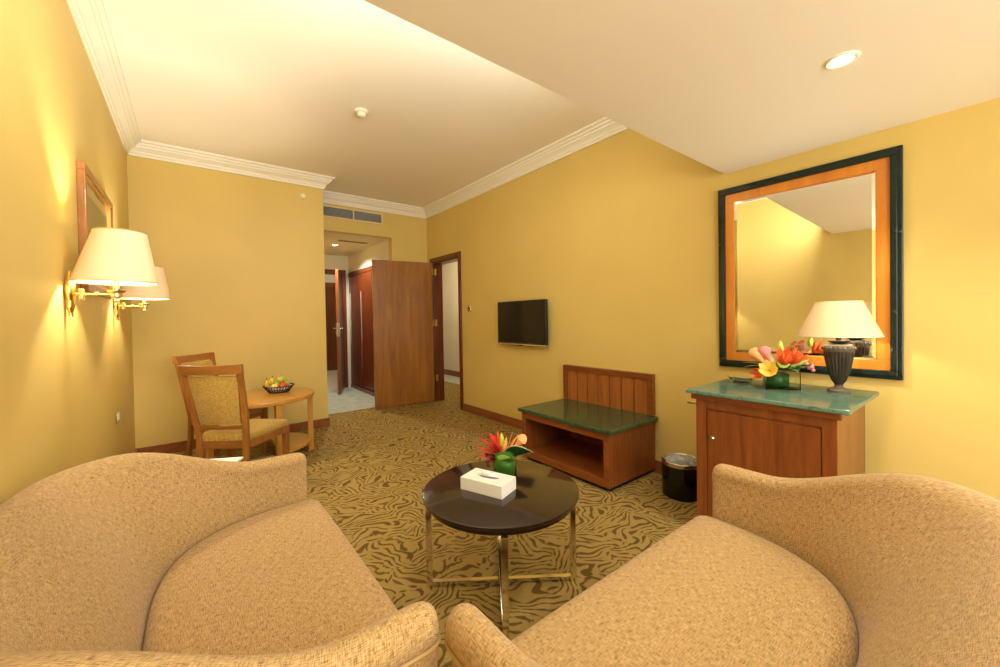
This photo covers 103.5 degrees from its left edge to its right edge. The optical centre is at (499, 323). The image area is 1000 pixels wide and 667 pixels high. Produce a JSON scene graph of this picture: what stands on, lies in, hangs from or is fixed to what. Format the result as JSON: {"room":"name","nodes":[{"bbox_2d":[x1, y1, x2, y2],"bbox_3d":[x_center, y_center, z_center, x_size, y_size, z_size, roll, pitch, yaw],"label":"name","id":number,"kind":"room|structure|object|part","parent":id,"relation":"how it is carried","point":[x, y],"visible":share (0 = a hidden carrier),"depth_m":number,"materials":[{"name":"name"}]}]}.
{"room":"hotel room","nodes":[
{"label":"hotel room","id":0,"kind":"room"},
{"bbox_2d":[0,0,135,504],"bbox_3d":[-1.348,-0.205,0.882,0.150,2.930,7.150,-2,1,-38],"label":"wall","id":1,"kind":"structure","parent":0,"point":[64,380],"depth_m":1.58,"materials":[{"name":"paint"}]},
{"bbox_2d":[76,160,113,298],"bbox_3d":[-2.367,-0.489,2.325,0.032,0.650,0.890,-2,1,-38],"label":"framed picture","id":2,"kind":"object","parent":1,"relation":"attached to","point":[94,207],"visible":0.62,"depth_m":2.13,"materials":[{"name":"brown wood"}]},
{"bbox_2d":[87,194,105,233],"bbox_3d":[-2.371,-0.489,2.322,0.002,0.410,0.630,-2,1,-38],"label":"print","id":3,"kind":"object","parent":2,"relation":"attached to","point":[96,216],"depth_m":2.26,"materials":[{"name":"brown"}]},
{"bbox_2d":[64,227,158,316],"bbox_3d":[-1.789,-0.230,1.825,0.318,0.394,0.304,-2,1,-38],"label":"wall lamp","id":4,"kind":"object","parent":1,"relation":"attached to","point":[115,257],"visible":1,"depth_m":1.75,"materials":[{"name":"beige fabric"}]},
{"bbox_3d":[-1.898,-0.130,1.741,0.037,0.200,0.068,-2,1,-38],"label":"plate","id":5,"kind":"part","parent":4,"relation":"part of","materials":[{"name":"gold metal"}]},
{"bbox_3d":[-1.838,-0.131,1.787,0.143,0.048,0.028,-2,1,-38],"label":"arm","id":6,"kind":"part","parent":4,"relation":"part of","materials":[{"name":"gold metal"}]},
{"bbox_3d":[-1.785,-0.306,1.829,0.301,0.238,0.301,-2,1,-38],"label":"lamp shade","id":7,"kind":"part","parent":4,"relation":"part of","materials":[{"name":"fabric"}]},
{"bbox_2d":[106,281,125,302],"bbox_3d":[-1.782,-0.160,1.831,0.068,0.125,0.068,-2,1,-38],"label":"socket","id":8,"kind":"object","parent":4,"relation":"attached to","point":[116,293],"depth_m":1.82,"materials":[{"name":"gold metal"}]},
{"bbox_2d":[115,410,119,424],"bbox_3d":[-2.737,0.670,2.825,0.011,0.080,0.140,-2,1,-38],"label":"wall socket","id":9,"kind":"object","parent":1,"relation":"attached to","point":[117,414],"visible":1,"depth_m":2.79,"materials":[{"name":"white plastic"}]},
{"bbox_2d":[113,266,170,319],"bbox_3d":[-2.626,-0.223,2.898,0.318,0.394,0.304,-2,1,-38],"label":"wall lamp","id":10,"kind":"object","parent":1,"relation":"attached to","point":[161,291],"visible":0.7,"depth_m":2.85,"materials":[{"name":"beige fabric"}]},
{"bbox_3d":[-2.734,-0.123,2.813,0.037,0.200,0.068,-2,1,-38],"label":"plate","id":11,"kind":"part","parent":10,"relation":"part of","materials":[{"name":"gold metal"}]},
{"bbox_3d":[-2.675,-0.125,2.859,0.143,0.048,0.028,-2,1,-38],"label":"arm","id":12,"kind":"part","parent":10,"relation":"part of","materials":[{"name":"gold metal"}]},
{"bbox_2d":[139,298,149,310],"bbox_3d":[-2.619,-0.154,2.903,0.068,0.125,0.068,-2,1,-38],"label":"socket","id":13,"kind":"object","parent":10,"relation":"attached to","point":[144,304],"depth_m":2.89,"materials":[{"name":"gold metal"}]},
{"bbox_3d":[-2.622,-0.300,2.901,0.301,0.238,0.301,-2,1,-38],"label":"lamp shade","id":14,"kind":"part","parent":10,"relation":"part of","materials":[{"name":"fabric"}]},
{"bbox_2d":[127,155,327,447],"bbox_3d":[-3.531,-0.231,5.172,1.687,2.930,2.600,-2,1,-38],"label":"wall","id":15,"kind":"structure","parent":0,"point":[241,257],"depth_m":4.08,"materials":[{"name":"paint"}]},
{"bbox_2d":[136,418,328,453],"bbox_3d":[-2.703,1.186,4.161,1.687,0.098,0.016,-2,1,-38],"label":"baseboard","id":16,"kind":"structure","parent":15,"relation":"attached to","point":[179,446],"depth_m":3.84,"materials":[{"name":"brown wood"}]},
{"bbox_2d":[66,0,628,218],"bbox_3d":[-1.120,-1.645,3.367,3.330,0.130,4.330,-2,1,-38],"label":"trim","id":17,"kind":"structure","parent":15,"relation":"attached to","point":[90,17],"depth_m":3.76,"materials":[{"name":"paint"}]},
{"bbox_2d":[325,274,334,370],"bbox_3d":[-3.651,-0.116,8.738,4.000,2.600,2.930,-2,1,-38],"label":"wall","id":18,"kind":"structure","parent":0,"point":[328,278],"depth_m":9.88,"materials":[{"name":"paint"}]},
{"bbox_2d":[325,282,336,370],"bbox_3d":[-4.457,0.084,9.696,1.100,2.200,0.030,-2,1,-38],"label":"door","id":19,"kind":"structure","parent":18,"relation":"in","point":[330,288],"depth_m":9.87,"materials":[{"name":"brown wood"}]},
{"bbox_3d":[-4.457,0.084,9.696,1.100,2.200,0.030,-2,1,-38],"label":"door frame","id":20,"kind":"part","parent":19,"relation":"part of","materials":[{"name":"brown wood"}]},
{"bbox_2d":[324,255,351,386],"bbox_3d":[-3.237,-0.021,7.127,1.173,2.443,0.120,-2,1,-38],"label":"wall","id":21,"kind":"structure","parent":0,"point":[334,262],"depth_m":7.34,"materials":[{"name":"paint"}]},
{"bbox_2d":[325,269,347,387],"bbox_3d":[-3.249,0.111,7.105,0.915,2.180,0.140,-2,1,-38],"label":"door frame","id":22,"kind":"structure","parent":21,"relation":"in","point":[327,271],"depth_m":7.30,"materials":[{"name":"brown wood"}]},
{"bbox_2d":[333,270,344,393],"bbox_3d":[-2.811,0.141,6.931,0.158,2.090,0.703,-1,1,-16],"label":"door","id":23,"kind":"structure","parent":22,"relation":"attached to","point":[338,276],"depth_m":6.68,"materials":[{"name":"brown wood"}]},
{"bbox_3d":[-2.730,0.099,6.653,0.158,0.240,0.123,-1,1,-16],"label":"handle","id":24,"kind":"part","parent":23,"relation":"part of","materials":[{"name":"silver metal"}]},
{"bbox_2d":[103,0,604,206],"bbox_3d":[-1.159,-1.760,3.413,3.630,0.100,4.450,-2,1,-38],"label":"ceiling","id":25,"kind":"structure","parent":0,"point":[281,83],"depth_m":2.93,"materials":[{"name":"paint"}]},
{"bbox_2d":[354,108,368,117],"bbox_3d":[-1.116,-1.684,3.173,0.110,0.048,0.110,-2,1,-38],"label":"smoke detector","id":26,"kind":"object","parent":25,"relation":"attached to","point":[360,112],"visible":1,"depth_m":3.15,"materials":[{"name":"beige plastic"}]},
{"bbox_2d":[324,232,387,255],"bbox_3d":[-2.726,-1.264,6.306,1.323,0.050,2.040,-2,1,-38],"label":"ceiling","id":27,"kind":"structure","parent":0,"point":[343,248],"depth_m":6.15,"materials":[{"name":"paint"}]},
{"bbox_2d":[337,239,368,243],"bbox_3d":[-2.224,-1.237,5.975,0.440,0.011,0.100,-2,1,-38],"label":"ceiling hatch","id":28,"kind":"object","parent":27,"relation":"attached to","point":[339,239],"visible":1,"depth_m":5.95,"materials":[{"name":"gold metal"}]},
{"bbox_2d":[340,240,366,243],"bbox_3d":[-2.224,-1.233,5.975,0.400,0.003,0.070,-2,1,-38],"label":"grille","id":29,"kind":"object","parent":28,"relation":"attached to","point":[340,240],"depth_m":5.95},
{"bbox_2d":[348,240,388,272],"bbox_3d":[-2.187,-0.031,6.653,0.100,2.443,1.920,-2,1,-38],"label":"wall","id":30,"kind":"structure","parent":0,"point":[380,251],"depth_m":6.52,"materials":[{"name":"paint"}]},
{"bbox_2d":[323,203,426,262],"bbox_3d":[-1.801,-0.267,5.660,1.643,2.930,0.120,-2,1,-38],"label":"wall","id":31,"kind":"structure","parent":0,"point":[406,236],"depth_m":5.80,"materials":[{"name":"paint"}]},
{"bbox_2d":[323,204,382,224],"bbox_3d":[-2.011,-1.490,5.409,0.820,0.156,0.014,-2,1,-38],"label":"air vent","id":32,"kind":"object","parent":31,"relation":"in","point":[328,211],"visible":0.95,"depth_m":5.40,"materials":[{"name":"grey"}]},
{"bbox_2d":[323,206,352,218],"bbox_3d":[-2.169,-1.491,5.285,0.380,0.114,0.007,-2,1,-38],"label":"grille","id":33,"kind":"object","parent":32,"relation":"attached to","point":[328,211],"depth_m":5.28,"materials":[{"name":"silver metal"}]},
{"bbox_2d":[354,211,379,222],"bbox_3d":[-1.853,-1.496,5.531,0.380,0.121,0.008,-2,1,-38],"label":"grille","id":34,"kind":"object","parent":32,"relation":"attached to","point":[361,216],"depth_m":5.52,"materials":[{"name":"silver metal"}]},
{"bbox_2d":[169,370,696,666],"bbox_3d":[-1.088,1.252,4.576,5.040,0.100,12.650,-2,1,-38],"label":"floor","id":35,"kind":"structure","parent":0,"point":[370,470],"depth_m":2.49,"materials":[{"name":"carpet"}]},
{"bbox_2d":[172,352,267,457],"bbox_3d":[-2.501,0.756,3.540,0.566,0.970,0.474,-1,1,4],"label":"dining chair","id":36,"kind":"object","parent":35,"relation":"on","point":[177,360],"visible":0.36,"depth_m":3.51,"materials":[{"name":"wood"}]},
{"bbox_3d":[-2.707,0.771,3.380,0.124,0.950,0.066,-1,1,4],"label":"leg","id":37,"kind":"part","parent":36,"relation":"part of","materials":[{"name":"brown wood"}]},
{"bbox_3d":[-2.762,0.307,3.552,0.056,0.065,0.420,-1,1,4],"label":"rail","id":38,"kind":"part","parent":36,"relation":"part of","materials":[{"name":"brown wood"}]},
{"bbox_3d":[-2.708,0.523,3.552,0.102,0.342,0.340,-1,1,4],"label":"backrest","id":39,"kind":"part","parent":36,"relation":"part of","materials":[{"name":"wood"}]},
{"bbox_3d":[-2.682,0.766,3.729,0.124,0.950,0.066,-1,1,4],"label":"leg","id":40,"kind":"part","parent":36,"relation":"part of","materials":[{"name":"brown wood"}]},
{"bbox_3d":[-2.446,0.837,3.538,0.402,0.055,0.455,-1,1,4],"label":"seat frame","id":41,"kind":"part","parent":36,"relation":"part of","materials":[{"name":"brown wood"}]},
{"bbox_3d":[-2.434,0.782,3.536,0.433,0.056,0.470,-1,1,4],"label":"seat","id":42,"kind":"part","parent":36,"relation":"part of","materials":[{"name":"fabric"}]},
{"bbox_3d":[-2.238,1.018,3.741,0.044,0.430,0.044,-1,1,4],"label":"leg","id":43,"kind":"part","parent":36,"relation":"part of","materials":[{"name":"brown wood"}]},
{"bbox_2d":[0,452,440,666],"bbox_3d":[-0.812,0.849,1.083,0.866,0.799,1.291,-2,1,-38],"label":"armchair","id":44,"kind":"object","parent":35,"relation":"on","point":[143,559],"visible":1,"depth_m":1.08,"materials":[{"name":"fabric"}]},
{"bbox_2d":[142,499,397,654],"bbox_3d":[-0.691,0.885,1.177,0.560,0.239,1.148,-2,1,-38],"label":"seat cushion","id":45,"kind":"object","parent":44,"relation":"on","point":[270,576],"depth_m":1.15,"materials":[{"name":"fabric"}]},
{"bbox_2d":[178,364,289,460],"bbox_3d":[-1.916,0.756,2.877,0.474,0.970,0.565,-1,1,1],"label":"dining chair","id":46,"kind":"object","parent":35,"relation":"on","point":[222,401],"visible":0.86,"depth_m":2.68,"materials":[{"name":"brown wood"}]},
{"bbox_3d":[-2.092,0.771,2.685,0.066,0.950,0.124,-1,1,1],"label":"leg","id":47,"kind":"part","parent":46,"relation":"part of","materials":[{"name":"brown wood"}]},
{"bbox_3d":[-1.926,0.307,2.616,0.420,0.065,0.056,-1,1,1],"label":"rail","id":48,"kind":"part","parent":46,"relation":"part of","materials":[{"name":"brown wood"}]},
{"bbox_3d":[-1.922,0.523,2.670,0.340,0.342,0.102,-1,1,1],"label":"backrest","id":49,"kind":"part","parent":46,"relation":"part of","materials":[{"name":"fabric"}]},
{"bbox_3d":[-1.918,0.713,2.710,0.320,0.030,0.036,-1,1,1],"label":"rail","id":50,"kind":"part","parent":46,"relation":"part of","materials":[{"name":"brown wood"}]},
{"bbox_3d":[-2.124,1.026,3.126,0.044,0.430,0.044,-1,1,1],"label":"leg","id":51,"kind":"part","parent":46,"relation":"part of","materials":[{"name":"brown wood"}]},
{"bbox_3d":[-1.743,0.765,2.682,0.066,0.950,0.124,-1,1,1],"label":"leg","id":52,"kind":"part","parent":46,"relation":"part of","materials":[{"name":"brown wood"}]},
{"bbox_3d":[-1.914,0.837,2.933,0.455,0.055,0.402,-1,1,1],"label":"seat frame","id":53,"kind":"part","parent":46,"relation":"part of","materials":[{"name":"brown wood"}]},
{"bbox_3d":[-1.915,0.781,2.944,0.470,0.056,0.433,-1,1,1],"label":"seat","id":54,"kind":"part","parent":46,"relation":"part of","materials":[{"name":"fabric"}]},
{"bbox_3d":[-1.694,1.018,3.122,0.044,0.430,0.044,-1,1,1],"label":"leg","id":55,"kind":"part","parent":46,"relation":"part of","materials":[{"name":"brown wood"}]},
{"bbox_2d":[205,387,313,458],"bbox_3d":[-2.194,0.947,3.617,0.904,0.575,0.841,-2,1,-38],"label":"dining table","id":56,"kind":"object","parent":35,"relation":"on","point":[257,398],"visible":0.64,"depth_m":3.58,"materials":[{"name":"brown wood"}]},
{"bbox_3d":[-2.412,0.976,3.272,0.042,0.535,0.046,0,1,32],"label":"leg","id":57,"kind":"part","parent":56,"relation":"part of","materials":[{"name":"brown wood"}]},
{"bbox_3d":[-1.895,0.966,3.374,0.042,0.535,0.046,0,1,41],"label":"leg","id":58,"kind":"part","parent":56,"relation":"part of","materials":[{"name":"brown wood"}]},
{"bbox_2d":[263,383,294,393],"bbox_3d":[-2.118,0.622,3.777,0.270,0.067,0.270,-2,1,-38],"label":"fruit basket","id":59,"kind":"object","parent":56,"relation":"on","point":[272,390],"visible":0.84,"depth_m":3.70,"materials":[{"name":"black"}]},
{"bbox_2d":[277,376,284,381],"bbox_3d":[-2.104,0.528,3.784,0.068,0.072,0.067,-2,1,-38],"label":"apple","id":60,"kind":"object","parent":59,"relation":"in","point":[280,378],"visible":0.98,"depth_m":3.76,"materials":[{"name":"yellow food"}]},
{"bbox_2d":[279,381,287,386],"bbox_3d":[-2.068,0.587,3.759,0.074,0.077,0.073,-2,1,-38],"label":"fruit","id":61,"kind":"object","parent":59,"relation":"in","point":[283,383],"visible":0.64,"depth_m":3.73,"materials":[{"name":"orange food"}]},
{"bbox_2d":[270,432,310,452],"bbox_3d":[-1.990,1.120,3.776,0.311,0.027,0.738,-2,1,-38],"label":"shelf","id":62,"kind":"object","parent":56,"relation":"attached to","point":[298,441],"depth_m":3.72,"materials":[{"name":"brown wood"}]},
{"bbox_3d":[-1.839,0.958,3.826,0.046,0.535,0.042,-1,1,-31],"label":"leg","id":63,"kind":"part","parent":56,"relation":"part of","materials":[{"name":"brown wood"}]},
{"bbox_2d":[247,455,274,460],"bbox_3d":[-1.374,1.008,2.056,0.400,0.470,0.330,-2,1,-38],"label":"side table","id":64,"kind":"object","parent":35,"relation":"on","point":[272,455],"visible":0.06,"depth_m":2.25,"materials":[{"name":"brown wood"}]},
{"bbox_2d":[213,457,242,460],"bbox_3d":[-1.540,0.769,2.098,0.200,0.012,0.280,-1,1,-10],"label":"magazine","id":65,"kind":"object","parent":64,"relation":"on","point":[231,458],"visible":0.24,"depth_m":2.21,"materials":[{"name":"white paper"}]},
{"bbox_2d":[328,407,374,414],"bbox_3d":[-1.962,1.201,5.455,1.073,0.006,0.032,-2,1,-38],"label":"trim","id":66,"kind":"structure","parent":35,"relation":"on","point":[373,407],"depth_m":5.38,"materials":[{"name":"brown wood"}]},
{"bbox_2d":[348,266,374,396],"bbox_3d":[-2.221,0.125,6.690,0.116,2.130,1.780,-2,1,-38],"label":"closet","id":67,"kind":"object","parent":35,"relation":"on","point":[360,281],"visible":0.62,"depth_m":6.83,"materials":[{"name":"brown wood"}]},
{"bbox_3d":[-2.776,0.140,7.315,0.010,1.400,0.012,-2,1,-38],"label":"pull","id":68,"kind":"part","parent":67,"relation":"part of","materials":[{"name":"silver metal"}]},
{"bbox_3d":[-2.614,0.120,7.136,0.026,1.960,0.569,-2,1,-38],"label":"door","id":69,"kind":"part","parent":67,"relation":"part of","materials":[{"name":"brown wood"}]},
{"bbox_3d":[-2.268,-0.904,6.652,0.032,0.070,1.780,-2,1,-38],"label":"rail","id":70,"kind":"part","parent":67,"relation":"part of","materials":[{"name":"brown wood"}]},
{"bbox_3d":[-2.411,0.141,6.847,0.010,1.400,0.012,-2,1,-38],"label":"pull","id":71,"kind":"part","parent":67,"relation":"part of","materials":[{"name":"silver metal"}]},
{"bbox_3d":[-2.233,1.156,6.682,0.030,0.070,1.780,-2,1,-38],"label":"kick rail","id":72,"kind":"part","parent":67,"relation":"part of","materials":[{"name":"brown wood"}]},
{"bbox_3d":[-2.249,0.121,6.668,0.026,1.960,0.569,-2,1,-38],"label":"door","id":73,"kind":"part","parent":67,"relation":"part of","materials":[{"name":"brown wood"}]},
{"bbox_2d":[422,460,578,639],"bbox_3d":[0.007,0.996,1.856,0.724,0.455,0.724,-2,1,-38],"label":"coffee table","id":74,"kind":"object","parent":35,"relation":"on","point":[543,496],"visible":0.88,"depth_m":1.74,"materials":[{"name":"brown wood"}]},
{"bbox_3d":[-0.331,1.024,1.844,0.026,0.410,0.026,-1,1,-2],"label":"leg","id":75,"kind":"part","parent":74,"relation":"part of","materials":[{"name":"silver metal"}]},
{"bbox_2d":[460,468,515,499],"bbox_3d":[-0.055,0.727,1.833,0.226,0.085,0.128,0,1,31],"label":"tissue box","id":76,"kind":"object","parent":74,"relation":"on","point":[497,485],"visible":1,"depth_m":1.80,"materials":[{"name":"white"}]},
{"bbox_2d":[477,431,531,477],"bbox_3d":[0.028,0.657,2.005,0.303,0.216,0.170,-1,1,18],"label":"flower arrangement","id":77,"kind":"object","parent":74,"relation":"on","point":[504,459],"visible":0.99,"depth_m":1.97,"materials":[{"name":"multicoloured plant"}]},
{"bbox_3d":[-0.072,0.632,2.008,0.123,0.090,0.045,-1,1,-5],"label":"red flower","id":78,"kind":"part","parent":77,"relation":"part of","materials":[{"name":"red plant"}]},
{"bbox_3d":[-0.060,0.618,2.024,0.102,0.117,0.046,-1,1,17],"label":"red flower","id":79,"kind":"part","parent":77,"relation":"part of","materials":[{"name":"red plant"}]},
{"bbox_3d":[-0.025,0.618,2.008,0.061,0.117,0.045,-1,1,7],"label":"red flower","id":80,"kind":"part","parent":77,"relation":"part of","materials":[{"name":"red plant"}]},
{"bbox_3d":[-0.018,0.623,2.076,0.078,0.107,0.094,-1,1,0],"label":"red flower","id":81,"kind":"part","parent":77,"relation":"part of","materials":[{"name":"red plant"}]},
{"bbox_3d":[0.025,0.620,2.006,0.023,0.102,0.025,-1,1,11],"label":"orange flower","id":82,"kind":"part","parent":77,"relation":"part of","materials":[{"name":"orange plant"}]},
{"bbox_3d":[0.020,1.023,1.519,0.026,0.410,0.026,-1,1,-2],"label":"leg","id":83,"kind":"part","parent":74,"relation":"part of","materials":[{"name":"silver metal"}]},
{"bbox_3d":[0.345,1.012,1.869,0.026,0.410,0.026,-1,1,-2],"label":"leg","id":84,"kind":"part","parent":74,"relation":"part of","materials":[{"name":"silver metal"}]},
{"bbox_2d":[518,364,657,491],"bbox_3d":[0.706,0.799,3.301,0.638,0.782,0.983,-2,1,-38],"label":"bench","id":85,"kind":"object","parent":35,"relation":"on","point":[601,434],"visible":0.98,"depth_m":3.22,"materials":[{"name":"brown wood"}]},
{"bbox_3d":[0.482,0.968,3.124,0.010,0.388,0.920,-2,1,-38],"label":"frame","id":86,"kind":"part","parent":85,"relation":"part of","materials":[{"name":"brown wood"}]},
{"bbox_3d":[0.930,0.591,3.496,0.034,0.279,0.850,-2,1,-38],"label":"grooved panel","id":87,"kind":"part","parent":85,"relation":"part of","materials":[{"name":"brown wood"}]},
{"bbox_3d":[0.926,0.567,3.493,0.043,0.329,0.950,-2,1,-38],"label":"panel frame","id":88,"kind":"part","parent":85,"relation":"part of","materials":[{"name":"brown wood"}]},
{"bbox_2d":[661,453,696,501],"bbox_3d":[1.265,1.066,2.746,0.258,0.247,0.258,-2,1,-38],"label":"waste bin","id":89,"kind":"object","parent":35,"relation":"on","point":[679,470],"visible":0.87,"depth_m":2.65,"materials":[{"name":"black metal"}]},
{"bbox_2d":[445,464,999,666],"bbox_3d":[0.624,0.827,0.910,1.291,0.799,0.866,-2,1,-38],"label":"armchair","id":90,"kind":"object","parent":35,"relation":"on","point":[871,569],"visible":1,"depth_m":1.00,"materials":[{"name":"fabric"}]},
{"bbox_2d":[511,515,858,666],"bbox_3d":[0.531,0.867,1.031,1.148,0.239,0.560,-2,1,-38],"label":"seat cushion","id":91,"kind":"object","parent":90,"relation":"on","point":[717,590],"depth_m":1.04,"materials":[{"name":"fabric"}]},
{"bbox_2d":[686,378,878,516],"bbox_3d":[1.500,0.776,2.142,0.635,0.835,0.730,-2,1,-38],"label":"base cabinet","id":92,"kind":"object","parent":35,"relation":"on","point":[813,431],"visible":0.64,"depth_m":1.97,"materials":[{"name":"brown wood"}]},
{"bbox_2d":[727,375,753,382],"bbox_3d":[1.465,0.339,2.394,0.150,0.034,0.150,-2,1,-38],"label":"glass bowl","id":93,"kind":"object","parent":92,"relation":"on","point":[735,378],"visible":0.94,"depth_m":2.38,"materials":[{"name":"white"}]},
{"bbox_3d":[1.310,0.778,1.994,0.010,0.593,0.500,-2,1,-38],"label":"door","id":94,"kind":"part","parent":92,"relation":"part of","materials":[{"name":"brown wood"}]},
{"bbox_3d":[1.309,0.782,1.994,0.012,0.715,0.620,-2,1,-38],"label":"frame","id":95,"kind":"part","parent":92,"relation":"part of","materials":[{"name":"brown wood"}]},
{"bbox_2d":[745,340,814,390],"bbox_3d":[1.558,0.225,2.166,0.342,0.264,0.265,-1,1,-12],"label":"flower arrangement","id":96,"kind":"object","parent":92,"relation":"on","point":[771,377],"visible":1,"depth_m":2.15,"materials":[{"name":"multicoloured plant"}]},
{"bbox_3d":[1.513,0.400,2.152,0.585,0.038,0.660,-2,1,-38],"label":"cornice","id":97,"kind":"part","parent":92,"relation":"part of","materials":[{"name":"brown wood"}]},
{"bbox_2d":[797,301,884,392],"bbox_3d":[1.770,0.120,2.061,0.347,0.471,0.347,-2,1,-38],"label":"table lamp","id":98,"kind":"object","parent":92,"relation":"on","point":[838,320],"visible":1,"depth_m":2.00,"materials":[{"name":"beige fabric"}]},
{"bbox_3d":[1.768,-0.026,2.058,0.344,0.180,0.344,-2,1,-38],"label":"lamp shade","id":99,"kind":"part","parent":98,"relation":"part of","materials":[{"name":"fabric"}]},
{"bbox_2d":[442,261,459,371],"bbox_3d":[-0.575,-0.141,6.941,1.560,2.600,4.750,-2,1,-38],"label":"wall","id":100,"kind":"structure","parent":0,"point":[450,270],"depth_m":8.60,"materials":[{"name":"paint"}]},
{"bbox_2d":[444,369,459,376],"bbox_3d":[-0.050,1.085,7.321,0.020,0.120,4.400,-2,1,-38],"label":"baseboard","id":101,"kind":"structure","parent":100,"relation":"attached to","point":[447,372],"depth_m":8.58,"materials":[{"name":"brown wood"}]},
{"bbox_2d":[444,374,459,384],"bbox_3d":[-0.861,1.146,7.956,0.480,0.006,2.400,-2,1,-38],"label":"floor","id":102,"kind":"structure","parent":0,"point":[448,378],"depth_m":8.06,"materials":[{"name":"tile"}]},
{"bbox_2d":[364,0,999,173],"bbox_3d":[1.165,-1.344,0.451,3.330,0.725,3.080,-2,1,-38],"label":"ceiling","id":103,"kind":"structure","parent":0,"point":[728,86],"depth_m":1.48,"materials":[{"name":"paint"}]},
{"bbox_2d":[824,50,860,68],"bbox_3d":[1.294,-0.995,1.492,0.104,0.007,0.104,-2,1,-38],"label":"recessed light","id":104,"kind":"object","parent":103,"relation":"in","point":[843,59],"visible":1,"depth_m":1.49,"materials":[{"name":"paint"}]},
{"bbox_2d":[426,98,999,499],"bbox_3d":[1.232,-0.283,3.232,0.150,2.930,7.680,-2,1,-38],"label":"wall","id":105,"kind":"structure","parent":0,"point":[618,233],"depth_m":2.94,"materials":[{"name":"paint"}]},
{"bbox_2d":[430,251,463,409],"bbox_3d":[-0.726,0.098,5.739,0.168,2.162,0.864,-2,1,-38],"label":"door frame","id":106,"kind":"structure","parent":105,"relation":"in","point":[437,291],"depth_m":5.99,"materials":[{"name":"brown wood"}]},
{"bbox_2d":[372,259,434,407],"bbox_3d":[-1.386,0.138,5.737,0.884,2.080,0.046,-1,1,-30],"label":"door","id":107,"kind":"structure","parent":106,"relation":"attached to","point":[403,322],"depth_m":5.70,"materials":[{"name":"brown wood"}]},
{"bbox_2d":[498,299,547,346],"bbox_3d":[0.250,-0.003,4.299,0.097,0.491,0.784,-2,1,-38],"label":"television","id":108,"kind":"object","parent":105,"relation":"attached to","point":[524,322],"visible":1,"depth_m":4.22,"materials":[{"name":"black plastic"}]},
{"bbox_3d":[0.220,0.226,4.276,0.012,0.014,0.782,-2,1,-38],"label":"trim","id":109,"kind":"part","parent":108,"relation":"part of","materials":[{"name":"silver metal"}]},
{"bbox_2d":[463,403,661,473],"bbox_3d":[1.477,1.135,2.833,0.016,0.098,6.414,-2,1,-38],"label":"baseboard","id":110,"kind":"structure","parent":105,"relation":"attached to","point":[511,421],"depth_m":4.72,"materials":[{"name":"brown wood"}]},
{"bbox_2d":[687,399,695,404],"bbox_3d":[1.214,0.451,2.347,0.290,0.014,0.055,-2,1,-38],"label":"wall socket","id":111,"kind":"object","parent":105,"relation":"attached to","point":[693,401],"depth_m":2.26,"materials":[{"name":"metal"}]},
{"bbox_2d":[718,145,903,380],"bbox_3d":[1.786,-0.309,2.367,0.040,1.204,0.894,-2,1,-38],"label":"wall mirror","id":112,"kind":"object","parent":105,"relation":"attached to","point":[788,243],"visible":0.98,"depth_m":2.31,"materials":[{"name":"black wood"}]},
{"bbox_3d":[1.791,-0.309,2.371,0.013,1.004,0.694,-2,1,-39],"label":"glass","id":113,"kind":"part","parent":112,"relation":"part of","materials":[{"name":"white mirror"}]}
]}

